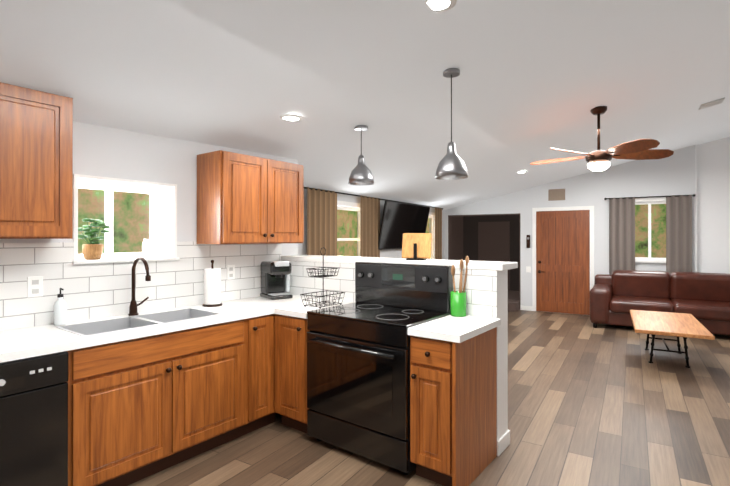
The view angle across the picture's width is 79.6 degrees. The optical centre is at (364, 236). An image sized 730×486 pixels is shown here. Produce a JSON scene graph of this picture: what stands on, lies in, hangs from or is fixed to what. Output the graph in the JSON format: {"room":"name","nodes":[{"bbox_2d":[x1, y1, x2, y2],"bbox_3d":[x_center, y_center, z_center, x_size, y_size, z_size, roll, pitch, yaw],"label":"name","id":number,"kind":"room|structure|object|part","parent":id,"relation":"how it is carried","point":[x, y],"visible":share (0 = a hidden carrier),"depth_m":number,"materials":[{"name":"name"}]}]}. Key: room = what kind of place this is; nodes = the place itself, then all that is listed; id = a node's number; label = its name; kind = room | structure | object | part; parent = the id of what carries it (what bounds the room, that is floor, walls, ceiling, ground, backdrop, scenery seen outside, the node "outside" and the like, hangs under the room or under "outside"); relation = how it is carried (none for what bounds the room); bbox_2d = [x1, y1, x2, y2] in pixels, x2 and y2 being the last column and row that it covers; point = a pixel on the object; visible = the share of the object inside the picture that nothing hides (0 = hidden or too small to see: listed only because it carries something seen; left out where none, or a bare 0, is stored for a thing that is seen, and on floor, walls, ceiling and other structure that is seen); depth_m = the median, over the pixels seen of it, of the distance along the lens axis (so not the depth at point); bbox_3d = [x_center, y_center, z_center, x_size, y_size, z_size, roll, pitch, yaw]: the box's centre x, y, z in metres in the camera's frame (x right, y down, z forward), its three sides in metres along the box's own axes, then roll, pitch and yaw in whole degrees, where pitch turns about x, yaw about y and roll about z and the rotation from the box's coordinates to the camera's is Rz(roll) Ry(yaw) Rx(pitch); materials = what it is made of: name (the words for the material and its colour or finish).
{"room":"kitchen","nodes":[
{"label":"kitchen","id":0,"kind":"room"},
{"bbox_2d":[0,121,297,330],"bbox_3d":[-2.921,-0.231,3.266,2.235,3.400,4.550,0,0,37],"label":"wall","id":1,"kind":"structure","parent":0,"point":[133,190],"depth_m":3.22,"materials":[{"name":"paint"}]},
{"bbox_2d":[0,82,72,238],"bbox_3d":[-2.087,-0.395,2.243,0.380,0.815,0.950,0,0,37],"label":"upper cabinet","id":2,"kind":"object","parent":1,"relation":"attached to","point":[36,164],"visible":1,"depth_m":2.38,"materials":[{"name":"brown wood"}]},
{"bbox_2d":[78,218,109,259],"bbox_3d":[-1.872,0.017,3.014,0.132,0.282,0.197,0,0,37],"label":"potted plant","id":3,"kind":"object","parent":1,"relation":"on","point":[92,249],"visible":1,"depth_m":2.99,"materials":[{"name":"plant"}]},
{"bbox_3d":[-1.780,-0.111,3.194,0.335,0.584,0.721,0,0,37],"label":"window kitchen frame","id":4,"kind":"part","parent":1,"relation":"part of","materials":[{"name":"white"}]},
{"bbox_2d":[142,239,154,256],"bbox_3d":[-1.649,0.089,3.343,0.090,0.140,0.090,0,0,37],"label":"jar","id":5,"kind":"object","parent":1,"relation":"on","point":[148,247],"visible":1,"depth_m":3.31,"materials":[{"name":"white plastic"}]},
{"bbox_2d":[197,150,303,243],"bbox_3d":[-0.936,-0.297,3.749,0.380,0.715,0.871,0,0,37],"label":"upper cabinet","id":6,"kind":"object","parent":1,"relation":"attached to","point":[244,199],"visible":1,"depth_m":3.51,"materials":[{"name":"brown wood"}]},
{"bbox_2d":[0,0,729,209],"bbox_3d":[0.516,-1.014,4.709,9.000,2.143,15.000,0,0,31],"label":"ceiling","id":7,"kind":"structure","parent":0,"point":[535,81],"depth_m":3.03,"materials":[{"name":"paint"}]},
{"bbox_2d":[279,114,302,120],"bbox_3d":[-0.572,-0.911,3.376,0.190,0.010,0.190,0,0,37],"label":"recessed light","id":8,"kind":"object","parent":7,"relation":"in","point":[292,117],"visible":0.85,"depth_m":3.35,"materials":[{"name":"white plastic"}]},
{"bbox_2d":[348,125,373,184],"bbox_3d":[-0.033,-0.710,3.834,0.230,0.501,0.230,0,0,37],"label":"pendant light","id":9,"kind":"object","parent":7,"relation":"hanging from","point":[361,174],"visible":0.98,"depth_m":3.78,"materials":[{"name":"silver metal"}]},
{"bbox_2d":[425,0,456,11],"bbox_3d":[0.380,-1.213,2.278,0.190,0.010,0.190,0,0,37],"label":"recessed light","id":10,"kind":"object","parent":7,"relation":"in","point":[438,5],"visible":0.77,"depth_m":2.29,"materials":[{"name":"white plastic"}]},
{"bbox_2d":[435,68,467,179],"bbox_3d":[0.609,-0.789,3.086,0.230,0.751,0.230,0,0,37],"label":"pendant light","id":11,"kind":"object","parent":7,"relation":"hanging from","point":[451,165],"visible":1,"depth_m":3.03,"materials":[{"name":"silver metal"}]},
{"bbox_2d":[530,106,673,170],"bbox_3d":[2.378,-0.996,4.543,1.325,0.643,1.345,0,0,37],"label":"ceiling fan","id":12,"kind":"object","parent":7,"relation":"hanging from","point":[598,159],"visible":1,"depth_m":4.42,"materials":[{"name":"brown wood"}]},
{"bbox_2d":[699,98,724,109],"bbox_3d":[3.991,-1.526,5.045,0.216,0.055,0.220,0,0,31],"label":"ceiling vent","id":13,"kind":"object","parent":7,"relation":"in","point":[712,103],"visible":0.98,"depth_m":5.01,"materials":[{"name":"grey metal"}]},
{"bbox_2d":[298,187,444,259],"bbox_3d":[0.062,-0.222,7.011,0.294,3.400,6.639,0,0,31],"label":"wall","id":14,"kind":"structure","parent":0,"point":[340,224],"depth_m":6.61,"materials":[{"name":"paint"}]},
{"bbox_3d":[0.421,-0.601,7.409,0.091,0.044,4.706,0,0,31],"label":"curtain rod","id":15,"kind":"part","parent":14,"relation":"part of","materials":[{"name":"black metal"}]},
{"bbox_2d":[378,200,429,249],"bbox_3d":[0.697,-0.179,7.715,0.236,0.788,1.747,0,0,31],"label":"wall-mounted tv","id":16,"kind":"object","parent":14,"relation":"attached to","point":[399,219],"visible":0.83,"depth_m":7.44,"materials":[{"name":"black"}]},
{"bbox_2d":[281,255,517,455],"bbox_3d":[0.142,0.828,3.691,2.177,1.285,0.311,0,0,37],"label":"wall","id":17,"kind":"structure","parent":0,"point":[486,288],"depth_m":3.08,"materials":[{"name":"white"}]},
{"bbox_2d":[402,233,431,259],"bbox_3d":[0.406,0.079,3.454,0.230,0.210,0.130,0,0,17],"label":"cutting board","id":18,"kind":"object","parent":17,"relation":"on","point":[416,246],"visible":1,"depth_m":3.44,"materials":[{"name":"brown wood"}]},
{"bbox_2d":[128,310,729,485],"bbox_3d":[0.499,1.523,4.772,8.700,0.100,14.700,0,0,31],"label":"floor","id":19,"kind":"structure","parent":0,"point":[589,404],"depth_m":3.32,"materials":[{"name":"brown wood"}]},
{"bbox_2d":[0,351,68,485],"bbox_3d":[-1.945,1.029,2.189,0.630,0.876,0.612,0,0,37],"label":"dishwasher","id":20,"kind":"object","parent":19,"relation":"on","point":[33,421],"visible":0.94,"depth_m":2.14,"materials":[{"name":"black metal"}]},
{"bbox_2d":[67,334,246,485],"bbox_3d":[-1.440,1.139,2.895,0.628,0.661,1.116,0,0,37],"label":"base cabinet","id":21,"kind":"object","parent":19,"relation":"on","point":[141,408],"depth_m":2.61,"materials":[{"name":"brown wood"}]},
{"bbox_2d":[195,314,274,433],"bbox_3d":[-0.993,1.030,3.424,0.695,0.880,0.268,0,0,37],"label":"base cabinet","id":22,"kind":"object","parent":19,"relation":"on","point":[256,333],"depth_m":3.24,"materials":[{"name":"brown wood"}]},
{"bbox_2d":[275,314,309,432],"bbox_3d":[-0.396,1.030,3.473,0.371,0.880,0.686,0,0,37],"label":"base cabinet","id":23,"kind":"object","parent":19,"relation":"on","point":[290,332],"depth_m":3.25,"materials":[{"name":"brown wood"}]},
{"bbox_2d":[0,256,322,362],"bbox_3d":[-1.617,0.437,2.657,0.636,0.602,3.470,0,0,37],"label":"countertop","id":24,"kind":"structure","parent":23,"relation":"on","point":[29,342],"depth_m":2.79,"materials":[{"name":"white stone"}]},
{"bbox_2d":[54,288,66,325],"bbox_3d":[-1.889,0.433,2.719,0.076,0.229,0.070,0,0,37],"label":"soap dispenser","id":25,"kind":"object","parent":24,"relation":"on","point":[60,310],"visible":1,"depth_m":2.70,"materials":[{"name":"white plastic"}]},
{"bbox_2d":[128,256,150,315],"bbox_3d":[-1.518,0.343,3.027,0.256,0.412,0.136,0,0,37],"label":"faucet","id":26,"kind":"object","parent":24,"relation":"on","point":[133,311],"depth_m":3.04,"materials":[{"name":"brown metal"}]},
{"bbox_2d":[56,308,223,336],"bbox_3d":[-1.435,0.642,2.873,0.424,0.193,0.894,0,0,37],"label":"sink","id":27,"kind":"object","parent":24,"relation":"in","point":[135,321],"depth_m":2.91,"materials":[{"name":"silver metal"}]},
{"bbox_2d":[202,260,221,306],"bbox_3d":[-1.213,0.367,3.485,0.150,0.364,0.150,0,0,37],"label":"paper towel roll","id":28,"kind":"object","parent":24,"relation":"on","point":[212,286],"visible":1,"depth_m":3.43,"materials":[{"name":"white paper"}]},
{"bbox_2d":[260,261,292,299],"bbox_3d":[-0.788,0.384,3.958,0.235,0.333,0.290,0,0,-35],"label":"coffee maker","id":29,"kind":"object","parent":24,"relation":"on","point":[275,280],"visible":1,"depth_m":3.90,"materials":[{"name":"black"}]},
{"bbox_2d":[272,299,353,318],"bbox_3d":[-0.361,0.570,3.472,0.311,0.040,0.650,0,0,37],"label":"countertop","id":30,"kind":"structure","parent":23,"relation":"on","point":[294,310],"depth_m":3.34,"materials":[{"name":"white stone"}]},
{"bbox_2d":[300,247,344,308],"bbox_3d":[-0.332,0.318,3.469,0.206,0.463,0.304,0,0,37],"label":"wire basket stand","id":31,"kind":"object","parent":30,"relation":"on","point":[323,276],"visible":1,"depth_m":3.46,"materials":[{"name":"black metal"}]},
{"bbox_2d":[306,262,452,474],"bbox_3d":[0.087,0.838,3.100,0.839,1.262,0.688,0,0,37],"label":"stove","id":32,"kind":"object","parent":19,"relation":"on","point":[358,376],"visible":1,"depth_m":2.92,"materials":[{"name":"black metal"}]},
{"bbox_2d":[410,327,496,485],"bbox_3d":[0.570,1.029,2.776,0.308,0.880,0.620,0,0,37],"label":"base cabinet","id":33,"kind":"object","parent":19,"relation":"on","point":[453,385],"depth_m":2.56,"materials":[{"name":"brown wood"}]},
{"bbox_2d":[408,315,500,342],"bbox_3d":[0.580,0.568,2.765,0.338,0.040,0.630,0,0,37],"label":"countertop","id":34,"kind":"structure","parent":33,"relation":"on","point":[450,328],"depth_m":2.64,"materials":[{"name":"white stone"}]},
{"bbox_2d":[450,256,468,316],"bbox_3d":[0.652,0.341,3.038,0.108,0.414,0.173,0,0,37],"label":"utensil crock","id":35,"kind":"object","parent":34,"relation":"on","point":[457,303],"visible":1,"depth_m":3.00,"materials":[{"name":"green ceramic"}]},
{"bbox_2d":[590,270,729,334],"bbox_3d":[4.866,1.027,6.958,2.250,0.903,1.100,0,0,31],"label":"sofa","id":36,"kind":"object","parent":19,"relation":"on","point":[617,296],"visible":0.98,"depth_m":6.92,"materials":[{"name":"brown leather"}]},
{"bbox_2d":[630,310,714,367],"bbox_3d":[3.652,1.249,5.317,0.752,0.450,1.540,0,0,31],"label":"coffee table","id":37,"kind":"object","parent":19,"relation":"on","point":[685,326],"visible":1,"depth_m":5.09,"materials":[{"name":"brown wood"}]},
{"bbox_2d":[448,213,520,309],"bbox_3d":[2.967,0.185,10.034,2.233,2.600,1.851,0,0,31],"label":"doorway","id":38,"kind":"structure","parent":0,"point":[488,237],"depth_m":10.80,"materials":[{"name":"black"}]},
{"bbox_2d":[508,291,518,311],"bbox_3d":[2.853,1.400,9.844,1.493,0.170,2.090,0,0,31],"label":"floor","id":39,"kind":"structure","parent":0,"point":[513,300],"depth_m":8.90,"materials":[{"name":"brown paint"}]},
{"bbox_2d":[444,137,729,315],"bbox_3d":[4.157,-0.219,8.342,5.799,3.400,0.300,0,0,31],"label":"wall","id":40,"kind":"structure","parent":0,"point":[701,172],"depth_m":7.74,"materials":[{"name":"paint"}]},
{"bbox_2d":[532,206,593,314],"bbox_3d":[3.781,0.456,8.406,1.091,2.050,0.078,0,0,31],"label":"entry door","id":41,"kind":"structure","parent":40,"relation":"in","point":[562,261],"depth_m":8.42,"materials":[{"name":"brown wood"}]},
{"bbox_2d":[604,194,695,199],"bbox_3d":[4.960,-0.687,7.683,1.343,0.044,0.090,0,0,31],"label":"curtain rod","id":42,"kind":"object","parent":40,"relation":"attached to","point":[649,197],"visible":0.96,"depth_m":7.64,"materials":[{"name":"black metal"}]},
{"bbox_2d":[609,197,634,274],"bbox_3d":[4.612,0.116,7.861,0.402,1.629,0.040,0,0,31],"label":"curtain","id":43,"kind":"object","parent":42,"relation":"hanging from","point":[621,211],"depth_m":7.86,"materials":[{"name":"grey fabric"}]},
{"bbox_2d":[666,195,691,273],"bbox_3d":[5.322,0.115,7.427,0.358,1.629,0.040,0,0,31],"label":"curtain","id":44,"kind":"object","parent":42,"relation":"hanging from","point":[678,234],"depth_m":7.42,"materials":[{"name":"grey fabric"}]},
{"bbox_2d":[635,204,665,257],"bbox_3d":[5.114,-0.070,7.875,1.575,2.100,0.001,0,0,31],"label":"window","id":45,"kind":"structure","parent":40,"relation":"in","point":[658,230],"depth_m":7.85,"materials":[{"name":"clear"}]},
{"bbox_3d":[5.023,-0.099,7.726,0.755,1.175,0.150,0,0,31],"label":"window frame","id":46,"kind":"part","parent":40,"relation":"part of","materials":[{"name":"white"}]}
]}

